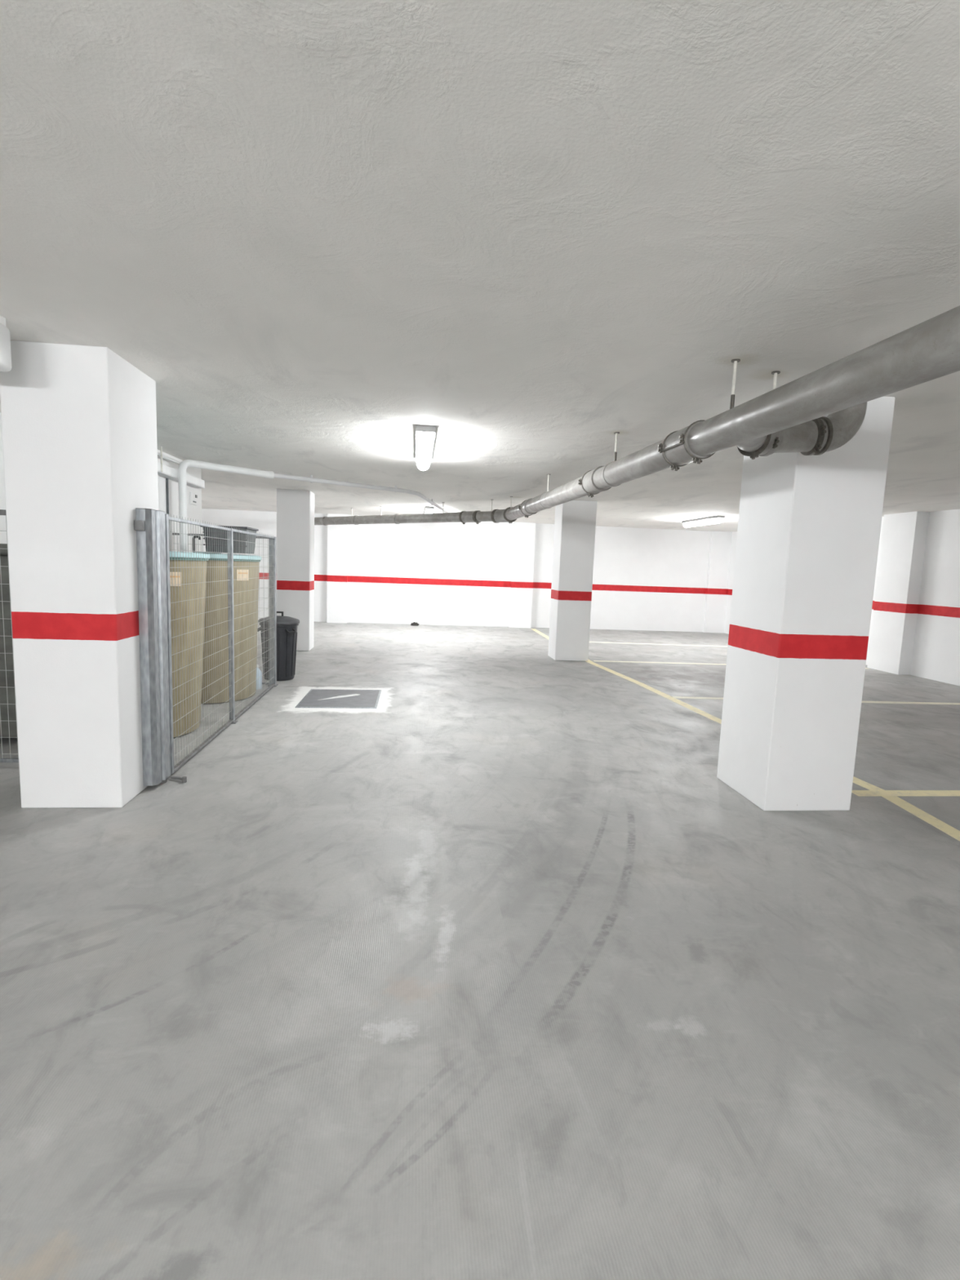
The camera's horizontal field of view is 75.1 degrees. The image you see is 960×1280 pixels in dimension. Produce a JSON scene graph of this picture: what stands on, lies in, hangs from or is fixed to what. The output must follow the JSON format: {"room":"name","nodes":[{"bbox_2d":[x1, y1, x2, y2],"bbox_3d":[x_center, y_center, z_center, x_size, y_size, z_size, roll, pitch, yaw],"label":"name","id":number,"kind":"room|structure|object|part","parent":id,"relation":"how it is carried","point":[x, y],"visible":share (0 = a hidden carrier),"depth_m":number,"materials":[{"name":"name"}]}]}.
{"room":"parking garage","nodes":[
{"label":"parking garage","id":0,"kind":"room"},
{"bbox_2d":[0,340,158,808],"bbox_3d":[-2.329,-0.337,3.749,0.548,2.550,0.630,1,7,-6],"label":"concrete pillar","id":1,"kind":"structure","parent":0,"point":[79,422],"depth_m":3.46,"materials":[{"name":"white paint"}]},
{"bbox_2d":[0,413,202,552],"bbox_3d":[-3.713,-0.594,5.494,0.850,2.550,4.950,1,7,-6],"label":"wall","id":2,"kind":"structure","parent":0,"point":[193,512],"depth_m":6.97,"materials":[{"name":"white paint"}]},
{"bbox_2d":[165,478,169,545],"bbox_3d":[-3.421,-0.613,6.883,0.024,2.284,0.024,1,7,-6],"label":"cable conduit","id":3,"kind":"object","parent":2,"relation":"attached to","point":[166,479],"visible":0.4,"depth_m":6.77,"materials":[{"name":"grey plastic"}]},
{"bbox_2d":[157,446,204,488],"bbox_3d":[-3.335,-1.889,6.818,0.119,0.262,1.700,1,7,-6],"label":"cable trunking","id":4,"kind":"object","parent":2,"relation":"attached to","point":[163,470],"visible":0.57,"depth_m":6.73,"materials":[{"name":"white plastic"}]},
{"bbox_3d":[-3.235,-1.836,6.348,0.017,0.250,0.018,1,7,-6],"label":"hanger rod","id":5,"kind":"part","parent":4,"relation":"part of","materials":[{"name":"silver metal"}]},
{"bbox_2d":[157,452,180,464],"bbox_3d":[-3.277,-1.892,6.378,0.032,0.032,1.120,1,7,-6],"label":"cable conduit","id":6,"kind":"object","parent":4,"relation":"attached to","point":[158,454],"visible":0.47,"depth_m":6.62,"materials":[{"name":"white plastic"}]},
{"bbox_3d":[-3.340,-1.765,6.832,0.098,0.012,1.700,1,7,-6],"label":"trunking lid","id":7,"kind":"part","parent":4,"relation":"part of","materials":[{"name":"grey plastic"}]},
{"bbox_2d":[189,492,197,505],"bbox_3d":[-3.465,-1.712,7.570,0.028,0.140,0.210,1,7,-6],"label":"switch box","id":8,"kind":"object","parent":2,"relation":"attached to","point":[193,496],"visible":1,"depth_m":7.55,"materials":[{"name":"white paint"}]},
{"bbox_2d":[276,488,314,650],"bbox_3d":[-2.999,-1.121,10.177,0.514,2.550,0.460,1,7,-6],"label":"concrete pillar","id":9,"kind":"structure","parent":0,"point":[295,508],"depth_m":9.94,"materials":[{"name":"white paint"}]},
{"bbox_2d":[201,508,732,632],"bbox_3d":[-1.631,-1.653,15.109,16.370,2.550,0.410,1,7,-6],"label":"wall","id":10,"kind":"structure","parent":0,"point":[483,573],"depth_m":15.24,"materials":[{"name":"white paint"}]},
{"bbox_2d":[0,622,959,1279],"bbox_3d":[-0.593,0.995,4.739,16.470,0.202,21.840,1,7,-6],"label":"floor","id":11,"kind":"structure","parent":0,"point":[489,969],"depth_m":2.18,"materials":[{"name":"concrete"}]},
{"bbox_2d":[0,543,17,741],"bbox_3d":[-3.628,0.009,4.892,0.500,1.500,0.760,1,7,-6],"label":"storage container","id":12,"kind":"object","parent":11,"relation":"on","point":[4,573],"visible":0.03,"depth_m":4.59,"materials":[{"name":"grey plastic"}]},
{"bbox_3d":[-3.603,-0.696,4.809,0.500,0.080,0.760,1,7,-6],"label":"container lid","id":13,"kind":"part","parent":12,"relation":"part of","materials":[{"name":"grey plastic"}]},
{"bbox_2d":[0,509,18,762],"bbox_3d":[-3.228,0.005,4.133,1.135,1.715,0.040,1,7,-6],"label":"mesh fence","id":14,"kind":"object","parent":11,"relation":"on","point":[2,512],"visible":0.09,"depth_m":4.17,"materials":[{"name":"metal"}]},
{"bbox_3d":[-3.198,-0.829,4.037,1.135,0.035,0.025,1,7,-6],"label":"rail","id":15,"kind":"part","parent":14,"relation":"part of","materials":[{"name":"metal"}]},
{"bbox_3d":[-3.259,0.814,4.231,1.135,0.025,0.025,1,7,-6],"label":"rail","id":16,"kind":"part","parent":14,"relation":"part of","materials":[{"name":"metal"}]},
{"bbox_2d":[169,551,209,737],"bbox_3d":[-2.812,0.005,5.158,1.092,1.506,1.092,1,7,-6],"label":"water tank","id":17,"kind":"object","parent":11,"relation":"on","point":[197,637],"visible":0.27,"depth_m":5.02,"materials":[{"name":"beige plastic"}]},
{"bbox_3d":[-2.785,-0.708,5.074,1.092,0.050,1.092,1,7,-6],"label":"tank lid","id":18,"kind":"part","parent":17,"relation":"part of","materials":[{"name":"teal plastic"}]},
{"bbox_2d":[133,507,278,786],"bbox_3d":[-2.143,-0.124,5.490,0.213,1.733,3.480,1,7,-6],"label":"enclosure","id":19,"kind":"object","parent":11,"relation":"on","point":[151,526],"visible":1,"depth_m":4.05,"materials":[{"name":"metal"}]},
{"bbox_3d":[-2.033,0.055,3.904,0.090,1.697,0.212,1,7,-6],"label":"gate post","id":20,"kind":"part","parent":19,"relation":"part of","materials":[{"name":"metal"}]},
{"bbox_3d":[-2.101,-0.047,4.752,0.007,1.697,1.398,1,7,-6],"label":"panel","id":21,"kind":"part","parent":19,"relation":"part of","materials":[{"name":"silver metal"}]},
{"bbox_3d":[-2.159,-0.963,5.490,0.020,0.022,3.105,1,7,-6],"label":"rail","id":22,"kind":"part","parent":19,"relation":"part of","materials":[{"name":"metal"}]},
{"bbox_3d":[-2.221,0.700,5.686,0.030,0.022,3.105,1,7,-6],"label":"rail","id":23,"kind":"part","parent":19,"relation":"part of","materials":[{"name":"metal"}]},
{"bbox_3d":[-2.180,-0.112,5.473,0.040,1.710,0.040,1,7,-6],"label":"post","id":24,"kind":"part","parent":19,"relation":"part of","materials":[{"name":"metal"}]},
{"bbox_3d":[-2.262,-0.237,6.305,0.007,1.697,1.633,1,7,-6],"label":"panel","id":25,"kind":"part","parent":19,"relation":"part of","materials":[{"name":"silver metal"}]},
{"bbox_3d":[-2.372,-0.318,7.154,0.070,1.710,0.070,1,7,-6],"label":"post","id":26,"kind":"part","parent":19,"relation":"part of","materials":[{"name":"metal"}]},
{"bbox_2d":[172,533,269,684],"bbox_3d":[-2.929,-0.337,7.095,1.040,1.692,0.020,1,7,-6],"label":"mesh fence","id":27,"kind":"object","parent":11,"relation":"on","point":[176,534],"visible":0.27,"depth_m":7.09,"materials":[{"name":"metal"}]},
{"bbox_3d":[-2.898,-1.166,6.997,1.040,0.022,0.020,1,7,-6],"label":"rail","id":28,"kind":"part","parent":27,"relation":"part of","materials":[{"name":"metal"}]},
{"bbox_2d":[195,551,261,703],"bbox_3d":[-2.840,-0.161,6.553,1.052,1.506,1.052,1,7,-6],"label":"water tank","id":29,"kind":"object","parent":11,"relation":"on","point":[237,584],"visible":0.43,"depth_m":6.24,"materials":[{"name":"beige plastic"}]},
{"bbox_2d":[192,535,200,552],"bbox_3d":[-2.740,-0.929,6.044,0.079,0.164,0.024,1,7,-6],"label":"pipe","id":30,"kind":"object","parent":29,"relation":"on","point":[194,536],"visible":0.96,"depth_m":6.03,"materials":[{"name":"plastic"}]},
{"bbox_2d":[200,525,258,553],"bbox_3d":[-2.533,-1.015,6.344,0.445,0.258,0.450,1,7,-6],"label":"plastic crate","id":31,"kind":"object","parent":29,"relation":"on","point":[211,547],"visible":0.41,"depth_m":6.17,"materials":[{"name":"grey plastic"}]},
{"bbox_3d":[-2.529,-1.134,6.330,0.445,0.018,0.450,1,7,-6],"label":"lid","id":32,"kind":"part","parent":31,"relation":"part of","materials":[{"name":"grey plastic"}]},
{"bbox_3d":[-2.814,-0.874,6.469,1.052,0.050,1.052,1,7,-6],"label":"tank lid","id":33,"kind":"part","parent":29,"relation":"part of","materials":[{"name":"teal plastic"}]},
{"bbox_2d":[256,664,262,689],"bbox_3d":[-2.508,0.415,7.032,0.100,0.274,0.100,1,7,-6],"label":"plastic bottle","id":34,"kind":"object","parent":11,"relation":"on","point":[256,664],"visible":0.38,"depth_m":7.00,"materials":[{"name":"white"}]},
{"bbox_2d":[257,611,299,680],"bbox_3d":[-2.469,0.064,7.652,0.502,0.830,0.484,1,7,-6],"label":"waste bin","id":35,"kind":"object","parent":11,"relation":"on","point":[286,626],"visible":0.7,"depth_m":7.51,"materials":[{"name":"black plastic"}]},
{"bbox_3d":[-2.448,-0.251,7.615,0.484,0.085,0.484,1,7,-6],"label":"bin lid","id":36,"kind":"part","parent":35,"relation":"part of","materials":[{"name":"grey plastic"}]},
{"bbox_3d":[-2.267,-0.111,7.491,0.065,0.049,0.119,7,8,37],"label":"handle","id":37,"kind":"part","parent":35,"relation":"part of","materials":[{"name":"grey plastic"}]},
{"bbox_2d":[295,688,381,708],"bbox_3d":[-1.488,0.625,6.713,0.800,0.008,0.920,1,7,-6],"label":"manhole cover","id":38,"kind":"object","parent":11,"relation":"on","point":[314,698],"visible":1,"depth_m":6.65,"materials":[{"name":"grey metal"}]},
{"bbox_2d":[410,622,419,626],"bbox_3d":[-1.557,-0.388,14.935,0.211,0.086,0.152,1,7,-6],"label":"rag","id":39,"kind":"object","parent":11,"relation":"on","point":[414,624],"visible":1,"depth_m":14.89,"materials":[{"name":"grey fabric"}]},
{"bbox_2d":[0,0,959,532],"bbox_3d":[-0.493,-1.733,4.416,16.470,0.200,21.840,1,7,-6],"label":"ceiling","id":40,"kind":"structure","parent":0,"point":[531,233],"depth_m":1.98,"materials":[{"name":"paint"}]},
{"bbox_2d":[0,315,11,371],"bbox_3d":[-2.402,-1.399,2.883,0.345,0.245,0.200,1,7,-6],"label":"junction box","id":41,"kind":"object","parent":40,"relation":"attached to","point":[5,337],"visible":1,"depth_m":2.94,"materials":[{"name":"white plastic"}]},
{"bbox_3d":[-2.402,-1.501,2.875,0.320,0.040,0.150,1,7,-6],"label":"mounting plate","id":42,"kind":"part","parent":41,"relation":"part of","materials":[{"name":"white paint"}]},
{"bbox_2d":[177,459,448,551],"bbox_3d":[-1.415,-1.016,9.781,1.255,2.550,6.834,5,7,23],"label":"conduit pipe","id":43,"kind":"object","parent":40,"relation":"attached to","point":[183,466],"visible":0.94,"depth_m":7.29,"materials":[{"name":"white plastic"}]},
{"bbox_2d":[264,470,274,479],"bbox_3d":[-2.598,-2.034,7.686,0.100,0.090,0.090,-4,9,-43],"label":"socket","id":44,"kind":"object","parent":43,"relation":"attached to","point":[268,474],"depth_m":7.66,"materials":[{"name":"white plastic"}]},
{"bbox_2d":[415,425,435,470],"bbox_3d":[-0.507,-1.715,5.683,0.160,0.134,1.530,1,7,-6],"label":"ceiling lamp","id":45,"kind":"object","parent":40,"relation":"attached to","point":[424,434],"visible":1,"depth_m":5.15,"materials":[{"name":"grey plastic"}]},
{"bbox_2d":[424,506,433,513],"bbox_3d":[-1.030,-2.545,12.546,0.160,0.134,1.530,1,7,-6],"label":"ceiling lamp","id":46,"kind":"object","parent":40,"relation":"attached to","point":[428,509],"visible":0.59,"depth_m":11.81,"materials":[{"name":"grey plastic"}]},
{"bbox_2d":[425,509,433,513],"bbox_3d":[-1.031,-2.521,12.549,0.136,0.085,1.492,1,7,-6],"label":"diffuser","id":47,"kind":"object","parent":46,"relation":"attached to","point":[427,511],"depth_m":11.82,"materials":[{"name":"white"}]},
{"bbox_2d":[314,305,959,525],"bbox_3d":[0.600,-1.356,4.631,3.117,0.519,21.027,0,7,-18],"label":"drain pipe","id":48,"kind":"object","parent":40,"relation":"hanging from","point":[790,417],"visible":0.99,"depth_m":3.04,"materials":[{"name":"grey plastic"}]},
{"bbox_3d":[0.789,-1.806,7.232,0.015,0.218,0.016,1,7,-6],"label":"hanger rod","id":49,"kind":"part","parent":48,"relation":"part of","materials":[{"name":"silver metal"}]},
{"bbox_3d":[1.074,-1.514,4.938,0.015,0.238,0.016,1,7,-6],"label":"hanger rod","id":50,"kind":"part","parent":48,"relation":"part of","materials":[{"name":"silver metal"}]},
{"bbox_3d":[1.292,-1.289,3.184,0.015,0.258,0.016,1,7,-6],"label":"hanger rod","id":51,"kind":"part","parent":48,"relation":"part of","materials":[{"name":"silver metal"}]},
{"bbox_3d":[1.572,-1.298,3.346,0.015,0.258,0.016,1,7,-6],"label":"hanger rod","id":52,"kind":"part","parent":48,"relation":"part of","materials":[{"name":"silver metal"}]},
{"bbox_2d":[681,515,724,527],"bbox_3d":[4.340,-2.308,12.218,0.160,0.134,1.530,1,7,-6],"label":"ceiling lamp","id":53,"kind":"object","parent":40,"relation":"attached to","point":[717,518],"visible":1,"depth_m":12.01,"materials":[{"name":"grey plastic"}]},
{"bbox_2d":[683,518,723,527],"bbox_3d":[4.340,-2.284,12.221,0.136,0.085,1.492,1,7,-6],"label":"diffuser","id":54,"kind":"object","parent":53,"relation":"attached to","point":[697,522],"depth_m":12.14,"materials":[{"name":"white plastic"}]},
{"bbox_2d":[547,500,596,661],"bbox_3d":[1.502,-0.962,10.236,0.550,2.550,0.540,1,7,-6],"label":"concrete pillar","id":55,"kind":"structure","parent":0,"point":[575,522],"depth_m":9.99,"materials":[{"name":"white paint"}]},
{"bbox_2d":[716,395,894,810],"bbox_3d":[2.090,-0.218,4.123,0.584,2.550,0.628,1,7,-6],"label":"concrete pillar","id":56,"kind":"structure","parent":0,"point":[809,526],"depth_m":3.87,"materials":[{"name":"white paint"}]},
{"bbox_2d":[724,508,959,685],"bbox_3d":[7.383,-0.155,5.245,0.460,2.550,21.390,1,7,-6],"label":"wall","id":57,"kind":"structure","parent":0,"point":[914,629],"depth_m":9.74,"materials":[{"name":"white paint"}]}
]}

